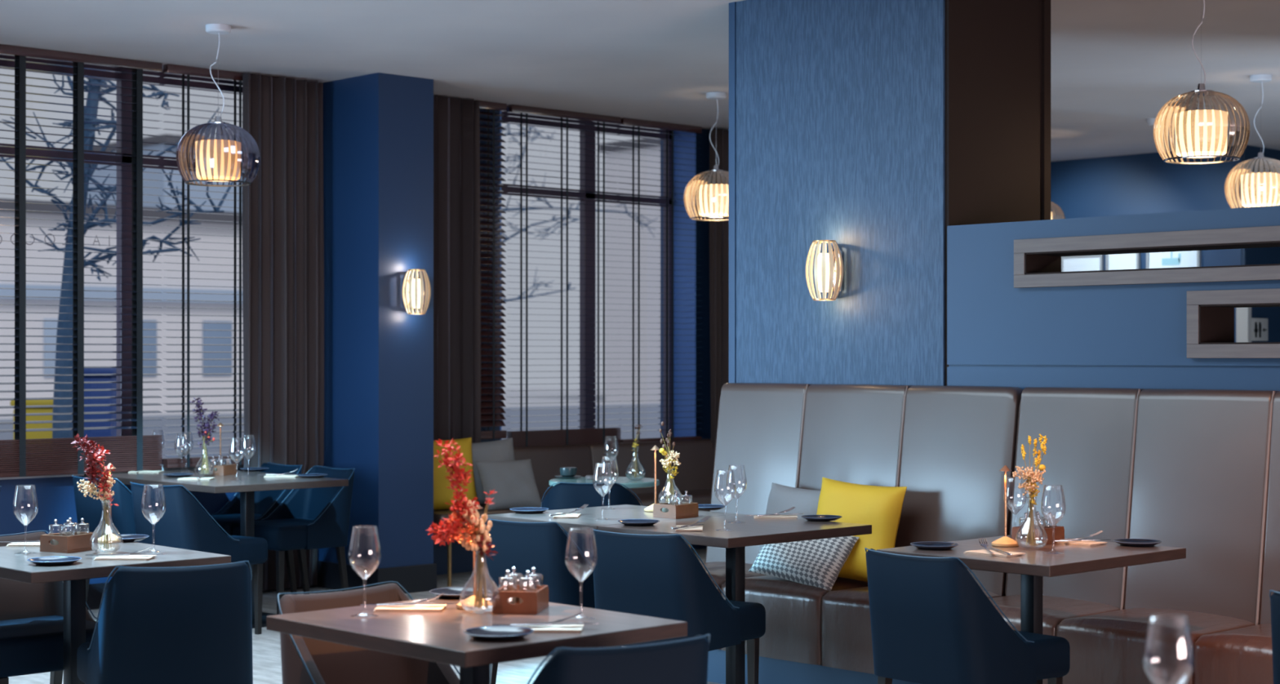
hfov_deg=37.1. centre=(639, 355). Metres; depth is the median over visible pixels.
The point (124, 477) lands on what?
dining table
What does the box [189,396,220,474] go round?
dried flowers
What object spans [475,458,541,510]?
cushion
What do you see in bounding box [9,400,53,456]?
container
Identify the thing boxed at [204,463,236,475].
box
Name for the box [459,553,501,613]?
bud vase
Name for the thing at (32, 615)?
dining chair
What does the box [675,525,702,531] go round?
napkin
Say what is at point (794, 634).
seat cushion
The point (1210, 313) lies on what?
trim
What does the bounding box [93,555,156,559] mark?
napkin
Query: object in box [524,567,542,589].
shaker
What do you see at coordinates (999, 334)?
wall partition
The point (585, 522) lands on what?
dining table
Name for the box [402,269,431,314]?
wall lamp
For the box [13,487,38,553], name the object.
wine glass
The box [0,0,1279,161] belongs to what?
ceiling
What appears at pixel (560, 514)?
knife
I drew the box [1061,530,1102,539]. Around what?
fork
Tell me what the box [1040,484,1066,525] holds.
bowl
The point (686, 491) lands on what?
shaker
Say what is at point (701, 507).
plate
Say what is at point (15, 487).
bowl
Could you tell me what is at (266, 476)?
napkin
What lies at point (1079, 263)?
wall picture
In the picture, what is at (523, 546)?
dining chair
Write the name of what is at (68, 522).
shaker
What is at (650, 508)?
table lamp
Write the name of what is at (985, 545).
fork
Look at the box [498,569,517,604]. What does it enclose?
shaker
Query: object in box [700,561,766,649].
seat cushion
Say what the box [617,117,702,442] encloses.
blind
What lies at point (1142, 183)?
wall
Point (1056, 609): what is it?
seat cushion
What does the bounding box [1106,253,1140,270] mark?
wall picture
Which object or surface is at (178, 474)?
plate
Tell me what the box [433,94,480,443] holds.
curtain
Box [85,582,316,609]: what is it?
baseboard
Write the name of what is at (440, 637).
dining table
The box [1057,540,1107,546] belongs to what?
napkin
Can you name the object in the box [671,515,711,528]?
fork
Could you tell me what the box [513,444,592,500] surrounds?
cushion
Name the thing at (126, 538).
plate
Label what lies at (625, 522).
plate
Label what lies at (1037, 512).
shaker
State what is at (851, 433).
cushion
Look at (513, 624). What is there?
knife
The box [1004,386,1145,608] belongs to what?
cushion
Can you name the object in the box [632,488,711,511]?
seat cushion
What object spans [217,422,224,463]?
table lamp
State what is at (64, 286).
street tree
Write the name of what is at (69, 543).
box
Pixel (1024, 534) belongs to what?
shaker
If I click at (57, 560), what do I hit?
plate
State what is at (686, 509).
box
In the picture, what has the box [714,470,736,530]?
wine glass
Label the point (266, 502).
dining chair
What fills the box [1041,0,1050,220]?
trim
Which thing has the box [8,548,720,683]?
floor
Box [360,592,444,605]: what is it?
fork
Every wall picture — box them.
[1061,254,1103,271]
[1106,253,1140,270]
[1146,250,1200,268]
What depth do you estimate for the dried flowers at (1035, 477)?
6.40 m
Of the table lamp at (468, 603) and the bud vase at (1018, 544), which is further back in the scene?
the bud vase at (1018, 544)
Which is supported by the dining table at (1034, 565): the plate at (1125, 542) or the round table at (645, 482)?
the plate at (1125, 542)
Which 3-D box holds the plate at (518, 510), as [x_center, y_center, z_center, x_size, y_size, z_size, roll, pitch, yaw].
[-0.459,0.642,7.900,0.162,0.015,0.162,0,0,-44]
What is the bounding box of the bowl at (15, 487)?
[13,487,38,524]
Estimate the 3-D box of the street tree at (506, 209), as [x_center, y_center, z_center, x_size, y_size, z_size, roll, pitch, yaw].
[-1.410,-1.621,30.089,3.314,6.352,1.209,0,0,-19]
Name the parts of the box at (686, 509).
panel, panel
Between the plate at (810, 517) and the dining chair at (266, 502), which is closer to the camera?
the plate at (810, 517)
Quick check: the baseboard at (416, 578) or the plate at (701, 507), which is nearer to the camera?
the plate at (701, 507)
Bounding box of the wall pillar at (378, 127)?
[318,72,433,568]
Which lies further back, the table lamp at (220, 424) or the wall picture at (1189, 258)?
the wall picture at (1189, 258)
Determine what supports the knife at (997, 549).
on the napkin at (982, 552)
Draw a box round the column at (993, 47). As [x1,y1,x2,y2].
[945,0,1041,386]
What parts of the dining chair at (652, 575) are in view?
backrest, seat, leg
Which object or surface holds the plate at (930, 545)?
on the dining table at (1034, 565)
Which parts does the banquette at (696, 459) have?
leg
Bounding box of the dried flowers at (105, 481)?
[71,433,119,549]
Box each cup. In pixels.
[554,466,582,478]
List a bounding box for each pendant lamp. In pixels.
[176,23,259,186]
[683,92,728,221]
[1050,201,1065,219]
[1153,0,1249,164]
[1224,74,1279,208]
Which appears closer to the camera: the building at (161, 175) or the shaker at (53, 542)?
the shaker at (53, 542)
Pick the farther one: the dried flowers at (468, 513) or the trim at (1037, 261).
the trim at (1037, 261)
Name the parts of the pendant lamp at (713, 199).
lamp shade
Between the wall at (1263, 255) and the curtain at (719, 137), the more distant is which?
the wall at (1263, 255)
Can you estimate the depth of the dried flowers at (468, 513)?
4.80 m
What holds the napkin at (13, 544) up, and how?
on the dining table at (13, 566)
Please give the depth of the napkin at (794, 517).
7.61 m
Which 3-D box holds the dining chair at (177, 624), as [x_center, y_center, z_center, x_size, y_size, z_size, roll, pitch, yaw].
[-1.477,1.012,5.962,0.480,0.777,0.544,0,0,-25]
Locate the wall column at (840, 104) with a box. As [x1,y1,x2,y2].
[735,0,945,386]
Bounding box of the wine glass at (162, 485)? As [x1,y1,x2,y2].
[141,484,166,552]
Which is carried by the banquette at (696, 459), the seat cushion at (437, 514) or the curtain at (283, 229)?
the seat cushion at (437, 514)
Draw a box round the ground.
[0,387,660,419]
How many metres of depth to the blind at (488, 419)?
12.41 m
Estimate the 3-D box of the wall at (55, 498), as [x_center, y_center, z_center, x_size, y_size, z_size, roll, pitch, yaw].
[-2.258,-0.125,11.520,19.800,3.050,0.370,0,0,-44]
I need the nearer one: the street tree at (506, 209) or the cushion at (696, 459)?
the cushion at (696, 459)
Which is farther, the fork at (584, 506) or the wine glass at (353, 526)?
the fork at (584, 506)
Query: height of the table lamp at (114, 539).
0.276 m
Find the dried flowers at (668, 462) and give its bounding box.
[658,421,680,502]
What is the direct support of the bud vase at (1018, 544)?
on the dining table at (1034, 565)
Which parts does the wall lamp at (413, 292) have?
plate, lamp bulb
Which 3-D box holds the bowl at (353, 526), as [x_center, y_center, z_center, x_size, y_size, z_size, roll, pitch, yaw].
[-0.686,0.491,4.755,0.081,0.132,0.081,0,0,8]
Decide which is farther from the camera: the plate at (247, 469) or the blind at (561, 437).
the blind at (561, 437)
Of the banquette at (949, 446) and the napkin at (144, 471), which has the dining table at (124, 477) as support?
the napkin at (144, 471)
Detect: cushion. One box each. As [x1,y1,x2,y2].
[433,437,477,510]
[433,500,542,537]
[471,437,515,506]
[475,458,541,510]
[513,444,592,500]
[585,438,715,493]
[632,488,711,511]
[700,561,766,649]
[705,382,813,564]
[720,575,867,665]
[748,535,859,591]
[759,482,820,551]
[797,384,913,490]
[816,477,906,582]
[821,586,1000,674]
[894,385,1023,596]
[988,595,1119,683]
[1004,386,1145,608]
[1055,608,1255,683]
[1123,388,1279,624]
[1193,622,1273,683]
[1258,391,1279,624]
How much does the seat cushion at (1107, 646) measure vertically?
0.312 m
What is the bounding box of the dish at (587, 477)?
[585,475,598,479]
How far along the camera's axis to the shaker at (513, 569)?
4.91 m
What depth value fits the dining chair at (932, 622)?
6.03 m
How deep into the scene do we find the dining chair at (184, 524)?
9.33 m
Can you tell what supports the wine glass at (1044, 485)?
on the dining table at (1034, 565)
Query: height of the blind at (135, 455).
2.293 m
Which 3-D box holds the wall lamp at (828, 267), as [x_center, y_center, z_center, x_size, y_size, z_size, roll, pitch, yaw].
[0.811,-0.375,8.385,0.168,0.262,0.167,0,0,-44]
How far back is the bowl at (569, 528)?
4.71 m
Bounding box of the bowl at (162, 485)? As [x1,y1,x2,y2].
[141,484,166,517]
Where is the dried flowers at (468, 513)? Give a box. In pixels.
[426,438,497,608]
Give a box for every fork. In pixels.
[84,545,152,555]
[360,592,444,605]
[492,612,582,626]
[549,504,588,515]
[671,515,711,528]
[744,506,795,515]
[978,537,994,553]
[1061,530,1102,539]
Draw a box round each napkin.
[6,542,39,546]
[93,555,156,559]
[128,470,164,472]
[177,477,214,479]
[263,475,297,477]
[373,604,447,612]
[524,624,584,632]
[552,512,581,518]
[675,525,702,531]
[753,515,797,519]
[963,549,1025,557]
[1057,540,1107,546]
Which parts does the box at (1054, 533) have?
panel, panel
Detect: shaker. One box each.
[48,519,62,545]
[61,520,75,536]
[62,517,76,536]
[75,518,88,535]
[208,455,217,471]
[223,455,232,465]
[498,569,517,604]
[504,566,523,604]
[519,570,537,604]
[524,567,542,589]
[659,491,671,512]
[670,491,681,504]
[680,490,692,503]
[1018,512,1029,537]
[1033,511,1044,528]
[1033,513,1045,528]
[1043,511,1057,527]
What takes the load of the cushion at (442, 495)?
on the banquette at (696, 459)
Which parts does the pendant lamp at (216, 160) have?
lamp shade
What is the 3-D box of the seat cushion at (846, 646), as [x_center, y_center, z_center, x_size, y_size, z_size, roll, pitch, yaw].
[1.082,1.089,7.620,0.471,0.312,0.561,0,0,-44]
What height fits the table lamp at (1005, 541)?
0.276 m
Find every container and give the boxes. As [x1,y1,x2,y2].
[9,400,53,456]
[84,368,116,453]
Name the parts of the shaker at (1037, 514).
glass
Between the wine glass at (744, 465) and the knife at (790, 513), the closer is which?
the wine glass at (744, 465)
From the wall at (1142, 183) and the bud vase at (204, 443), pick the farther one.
the wall at (1142, 183)
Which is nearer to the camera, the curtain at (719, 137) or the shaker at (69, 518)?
the shaker at (69, 518)
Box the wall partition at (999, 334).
[946,205,1279,391]
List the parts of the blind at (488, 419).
rail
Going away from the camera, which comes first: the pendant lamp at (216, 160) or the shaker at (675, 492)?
the shaker at (675, 492)
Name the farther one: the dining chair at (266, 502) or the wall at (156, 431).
the wall at (156, 431)
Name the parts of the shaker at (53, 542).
glass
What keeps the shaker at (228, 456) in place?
in the box at (228, 469)
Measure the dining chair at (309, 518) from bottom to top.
0.777 m
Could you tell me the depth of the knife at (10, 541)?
6.53 m
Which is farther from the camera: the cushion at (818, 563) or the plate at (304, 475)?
the plate at (304, 475)
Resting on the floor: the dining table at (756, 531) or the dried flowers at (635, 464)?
the dining table at (756, 531)
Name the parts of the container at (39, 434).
lid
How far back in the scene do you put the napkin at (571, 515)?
7.64 m
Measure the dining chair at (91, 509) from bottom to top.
0.777 m
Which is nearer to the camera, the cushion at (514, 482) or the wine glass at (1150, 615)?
the wine glass at (1150, 615)
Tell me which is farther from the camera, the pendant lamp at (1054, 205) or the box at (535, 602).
the pendant lamp at (1054, 205)
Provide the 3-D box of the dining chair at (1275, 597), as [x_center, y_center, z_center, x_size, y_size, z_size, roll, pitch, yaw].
[1.998,1.012,5.108,0.544,0.777,0.480,0,0,-42]
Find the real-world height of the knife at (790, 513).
0.006 m
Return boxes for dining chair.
[0,530,98,683]
[71,475,136,604]
[76,560,253,683]
[129,481,267,635]
[208,462,302,592]
[232,465,355,614]
[277,581,459,683]
[479,516,595,683]
[527,634,710,683]
[541,482,643,566]
[590,528,765,683]
[864,547,1070,683]
[1269,590,1279,683]
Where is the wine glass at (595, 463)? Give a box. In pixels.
[592,462,613,519]
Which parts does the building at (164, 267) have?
cornice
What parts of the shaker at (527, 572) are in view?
knob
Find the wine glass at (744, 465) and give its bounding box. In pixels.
[726,465,746,523]
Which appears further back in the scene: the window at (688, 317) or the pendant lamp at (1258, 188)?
the window at (688, 317)
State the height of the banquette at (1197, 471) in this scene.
1.275 m
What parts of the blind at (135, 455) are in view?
rail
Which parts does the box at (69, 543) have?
panel, panel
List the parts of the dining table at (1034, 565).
post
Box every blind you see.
[0,44,162,477]
[163,63,292,468]
[473,100,506,439]
[506,104,621,447]
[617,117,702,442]
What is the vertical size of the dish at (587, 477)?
0.020 m
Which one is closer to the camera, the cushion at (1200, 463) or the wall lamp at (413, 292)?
the cushion at (1200, 463)
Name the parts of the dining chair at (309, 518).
seat, leg, leg, backrest, leg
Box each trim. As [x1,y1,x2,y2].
[728,1,735,382]
[1013,225,1279,288]
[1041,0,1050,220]
[1186,288,1279,358]
[1235,306,1251,342]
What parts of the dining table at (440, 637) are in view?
post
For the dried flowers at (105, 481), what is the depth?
6.27 m
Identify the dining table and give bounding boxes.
[0,542,231,683]
[84,468,270,484]
[145,473,348,628]
[266,593,687,683]
[487,504,738,647]
[597,514,871,683]
[876,534,1186,683]
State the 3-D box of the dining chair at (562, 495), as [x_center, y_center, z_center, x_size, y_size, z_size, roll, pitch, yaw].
[-0.231,1.012,9.658,0.528,0.776,0.544,0,0,6]
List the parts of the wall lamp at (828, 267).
lamp bulb, plate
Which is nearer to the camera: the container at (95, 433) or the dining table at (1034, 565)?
the dining table at (1034, 565)
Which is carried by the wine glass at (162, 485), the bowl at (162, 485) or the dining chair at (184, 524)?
the bowl at (162, 485)
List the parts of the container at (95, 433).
lid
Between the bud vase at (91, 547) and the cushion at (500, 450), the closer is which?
the bud vase at (91, 547)
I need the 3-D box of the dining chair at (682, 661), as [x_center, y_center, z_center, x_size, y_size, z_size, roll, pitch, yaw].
[-0.141,1.012,4.395,0.480,0.777,0.544,0,0,-32]
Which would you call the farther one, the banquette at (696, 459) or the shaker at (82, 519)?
the banquette at (696, 459)
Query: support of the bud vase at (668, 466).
on the dining table at (585, 522)
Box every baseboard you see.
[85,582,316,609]
[316,560,436,593]
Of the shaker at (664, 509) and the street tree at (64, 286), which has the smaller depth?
the shaker at (664, 509)
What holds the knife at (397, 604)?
on the napkin at (424, 608)
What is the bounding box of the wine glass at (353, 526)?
[348,526,381,616]
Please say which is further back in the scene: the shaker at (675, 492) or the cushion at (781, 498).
the cushion at (781, 498)
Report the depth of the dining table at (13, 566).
6.21 m
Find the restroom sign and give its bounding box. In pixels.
[1251,318,1267,341]
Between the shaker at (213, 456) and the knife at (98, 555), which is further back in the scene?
the shaker at (213, 456)
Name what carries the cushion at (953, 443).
on the banquette at (949, 446)
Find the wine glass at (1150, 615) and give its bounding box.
[1142,614,1194,683]
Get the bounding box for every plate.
[26,555,81,565]
[115,534,149,542]
[163,472,194,477]
[240,467,269,471]
[297,473,327,478]
[429,586,489,599]
[463,626,533,640]
[510,507,548,513]
[617,519,659,525]
[697,504,725,510]
[801,515,842,521]
[910,541,958,550]
[1112,538,1161,546]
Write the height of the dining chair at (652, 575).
0.777 m
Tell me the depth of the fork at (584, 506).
7.78 m
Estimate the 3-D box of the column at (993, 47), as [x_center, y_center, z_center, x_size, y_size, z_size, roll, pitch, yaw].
[1.548,-0.125,8.265,0.708,3.050,0.020,0,0,-44]
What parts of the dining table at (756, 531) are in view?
post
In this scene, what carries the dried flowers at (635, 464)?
in the bud vase at (633, 448)
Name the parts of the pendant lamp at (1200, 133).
lamp shade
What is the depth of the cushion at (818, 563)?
7.81 m
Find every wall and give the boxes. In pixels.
[0,109,711,584]
[0,404,660,458]
[1050,145,1241,342]
[1241,145,1279,342]
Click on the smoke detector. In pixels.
(1150, 122)
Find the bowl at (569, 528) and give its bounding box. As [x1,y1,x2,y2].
[564,528,597,579]
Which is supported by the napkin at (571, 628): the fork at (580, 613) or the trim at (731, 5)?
the fork at (580, 613)
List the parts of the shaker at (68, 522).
knob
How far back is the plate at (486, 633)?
4.43 m
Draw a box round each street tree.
[0,74,233,450]
[501,124,657,302]
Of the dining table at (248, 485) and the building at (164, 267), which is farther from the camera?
the building at (164, 267)
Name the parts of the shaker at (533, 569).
knob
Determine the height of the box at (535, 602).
0.055 m
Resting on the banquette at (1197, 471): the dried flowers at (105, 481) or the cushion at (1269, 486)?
the cushion at (1269, 486)
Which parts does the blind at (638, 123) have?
rail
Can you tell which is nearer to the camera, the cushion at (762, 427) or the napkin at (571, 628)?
the napkin at (571, 628)
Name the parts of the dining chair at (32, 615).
leg, backrest, seat, leg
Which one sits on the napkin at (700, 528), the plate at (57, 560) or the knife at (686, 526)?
the knife at (686, 526)
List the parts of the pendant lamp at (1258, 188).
lamp shade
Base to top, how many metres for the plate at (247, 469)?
0.015 m
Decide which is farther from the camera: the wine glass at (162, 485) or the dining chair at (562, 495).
the dining chair at (562, 495)
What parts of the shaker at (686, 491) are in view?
glass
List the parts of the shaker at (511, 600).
knob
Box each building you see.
[0,198,244,417]
[86,133,242,212]
[599,138,660,402]
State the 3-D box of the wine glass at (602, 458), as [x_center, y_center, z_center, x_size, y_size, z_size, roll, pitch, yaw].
[-0.130,0.537,8.065,0.081,0.224,0.081,0,0,-21]
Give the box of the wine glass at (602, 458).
[600,457,618,509]
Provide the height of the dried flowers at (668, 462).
0.357 m
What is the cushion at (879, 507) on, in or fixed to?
on the banquette at (949, 446)
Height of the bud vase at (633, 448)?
0.172 m
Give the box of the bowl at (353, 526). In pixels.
[348,526,381,577]
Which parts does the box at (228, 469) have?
panel, panel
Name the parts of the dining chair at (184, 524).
backrest, seat, leg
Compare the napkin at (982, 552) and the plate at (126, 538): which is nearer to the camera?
the napkin at (982, 552)
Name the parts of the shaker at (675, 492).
glass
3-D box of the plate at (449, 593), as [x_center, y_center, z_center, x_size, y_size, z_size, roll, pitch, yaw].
[-0.487,0.642,5.148,0.162,0.015,0.162,0,0,-44]
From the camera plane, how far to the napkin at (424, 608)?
4.85 m
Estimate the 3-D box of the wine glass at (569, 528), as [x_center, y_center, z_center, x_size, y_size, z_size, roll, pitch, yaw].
[-0.145,0.537,4.709,0.081,0.224,0.081,0,0,27]
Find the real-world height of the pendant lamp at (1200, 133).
0.790 m
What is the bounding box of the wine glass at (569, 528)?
[564,528,597,618]
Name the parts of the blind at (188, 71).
rail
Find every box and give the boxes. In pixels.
[40,531,97,553]
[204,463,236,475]
[492,584,548,613]
[653,502,698,519]
[1011,524,1064,545]
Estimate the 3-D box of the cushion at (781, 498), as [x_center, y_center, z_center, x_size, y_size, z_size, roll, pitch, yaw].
[0.675,0.750,8.216,0.161,0.386,0.411,0,0,-38]
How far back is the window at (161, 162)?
10.91 m
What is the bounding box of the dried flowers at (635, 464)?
[631,424,641,477]
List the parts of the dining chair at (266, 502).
seat, backrest, leg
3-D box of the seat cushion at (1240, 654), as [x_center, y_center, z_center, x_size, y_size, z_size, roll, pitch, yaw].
[2.222,1.089,6.421,0.471,0.312,0.541,0,0,-44]
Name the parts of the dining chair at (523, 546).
leg, backrest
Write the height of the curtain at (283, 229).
3.018 m
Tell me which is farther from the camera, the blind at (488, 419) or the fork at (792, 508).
the blind at (488, 419)
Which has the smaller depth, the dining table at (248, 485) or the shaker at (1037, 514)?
the shaker at (1037, 514)
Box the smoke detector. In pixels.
[1146,118,1161,126]
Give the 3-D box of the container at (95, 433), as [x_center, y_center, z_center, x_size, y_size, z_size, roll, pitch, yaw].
[-5.375,0.835,19.000,0.461,1.430,0.760,0,0,0]
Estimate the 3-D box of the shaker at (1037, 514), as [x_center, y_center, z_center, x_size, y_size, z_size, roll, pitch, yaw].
[1.376,0.592,6.585,0.044,0.096,0.044,0,0,-21]
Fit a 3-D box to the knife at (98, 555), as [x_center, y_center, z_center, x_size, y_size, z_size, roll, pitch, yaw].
[-1.626,0.637,6.103,0.215,0.006,0.014,0,0,-8]
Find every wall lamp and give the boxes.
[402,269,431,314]
[805,240,843,300]
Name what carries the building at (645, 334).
on the ground
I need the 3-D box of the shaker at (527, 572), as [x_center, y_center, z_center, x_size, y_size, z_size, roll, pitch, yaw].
[-0.284,0.592,4.837,0.044,0.096,0.044,0,0,-21]
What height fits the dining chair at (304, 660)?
0.777 m
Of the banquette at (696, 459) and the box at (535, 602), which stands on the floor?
the banquette at (696, 459)
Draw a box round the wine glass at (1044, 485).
[1040,484,1066,553]
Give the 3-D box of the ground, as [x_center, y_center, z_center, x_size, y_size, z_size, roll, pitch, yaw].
[-20.363,1.650,35.935,100.000,0.200,59.850,0,0,-44]
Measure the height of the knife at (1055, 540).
0.006 m
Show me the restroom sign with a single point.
(1259, 326)
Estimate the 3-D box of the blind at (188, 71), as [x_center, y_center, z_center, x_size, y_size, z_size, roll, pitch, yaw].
[-2.379,-0.506,11.073,0.842,2.283,0.058,0,0,-44]
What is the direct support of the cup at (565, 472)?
on the round table at (645, 482)
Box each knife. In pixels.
[9,541,39,542]
[97,554,163,556]
[376,603,458,606]
[509,622,599,626]
[549,511,581,516]
[671,524,703,529]
[756,513,803,516]
[991,547,1012,555]
[1053,539,1108,542]
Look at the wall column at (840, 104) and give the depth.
8.43 m
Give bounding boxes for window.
[0,54,244,479]
[499,111,696,442]
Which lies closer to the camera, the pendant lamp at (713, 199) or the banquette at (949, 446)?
the banquette at (949, 446)
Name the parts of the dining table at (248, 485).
post, plate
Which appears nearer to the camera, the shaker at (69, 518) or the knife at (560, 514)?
the shaker at (69, 518)
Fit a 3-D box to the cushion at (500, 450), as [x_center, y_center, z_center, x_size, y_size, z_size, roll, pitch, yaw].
[-0.954,0.740,12.034,0.462,0.434,0.164,0,0,-37]
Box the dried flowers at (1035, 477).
[1012,434,1047,546]
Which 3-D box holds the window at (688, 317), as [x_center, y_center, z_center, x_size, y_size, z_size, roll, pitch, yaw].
[-0.345,-0.495,13.259,1.830,2.310,0.305,0,0,-44]
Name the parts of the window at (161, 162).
sill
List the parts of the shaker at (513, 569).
knob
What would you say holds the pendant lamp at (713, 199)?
hanging from the ceiling
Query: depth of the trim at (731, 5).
8.90 m
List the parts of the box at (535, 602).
panel, panel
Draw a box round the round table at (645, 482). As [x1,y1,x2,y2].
[549,476,659,488]
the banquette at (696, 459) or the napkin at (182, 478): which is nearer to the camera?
the napkin at (182, 478)
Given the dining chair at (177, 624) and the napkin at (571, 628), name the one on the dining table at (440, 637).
the napkin at (571, 628)
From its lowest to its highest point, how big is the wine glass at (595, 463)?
0.224 m
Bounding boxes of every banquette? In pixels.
[433,438,715,586]
[700,382,1023,683]
[988,386,1279,683]
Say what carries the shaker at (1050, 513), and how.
in the box at (1054, 533)
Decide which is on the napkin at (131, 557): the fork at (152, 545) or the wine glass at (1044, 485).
the fork at (152, 545)
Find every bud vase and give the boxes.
[89,500,123,553]
[195,443,214,475]
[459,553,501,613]
[625,448,645,479]
[657,466,682,502]
[1015,497,1048,549]
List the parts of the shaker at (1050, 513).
glass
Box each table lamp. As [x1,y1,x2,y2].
[97,462,123,543]
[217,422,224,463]
[456,501,492,609]
[644,445,660,511]
[991,465,1019,546]
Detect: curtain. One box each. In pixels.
[241,72,324,591]
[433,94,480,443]
[709,127,728,448]
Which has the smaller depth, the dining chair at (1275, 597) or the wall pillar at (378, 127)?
the dining chair at (1275, 597)
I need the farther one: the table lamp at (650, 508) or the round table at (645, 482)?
the round table at (645, 482)
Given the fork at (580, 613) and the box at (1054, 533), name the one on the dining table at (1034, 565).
the box at (1054, 533)
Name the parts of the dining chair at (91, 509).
leg, backrest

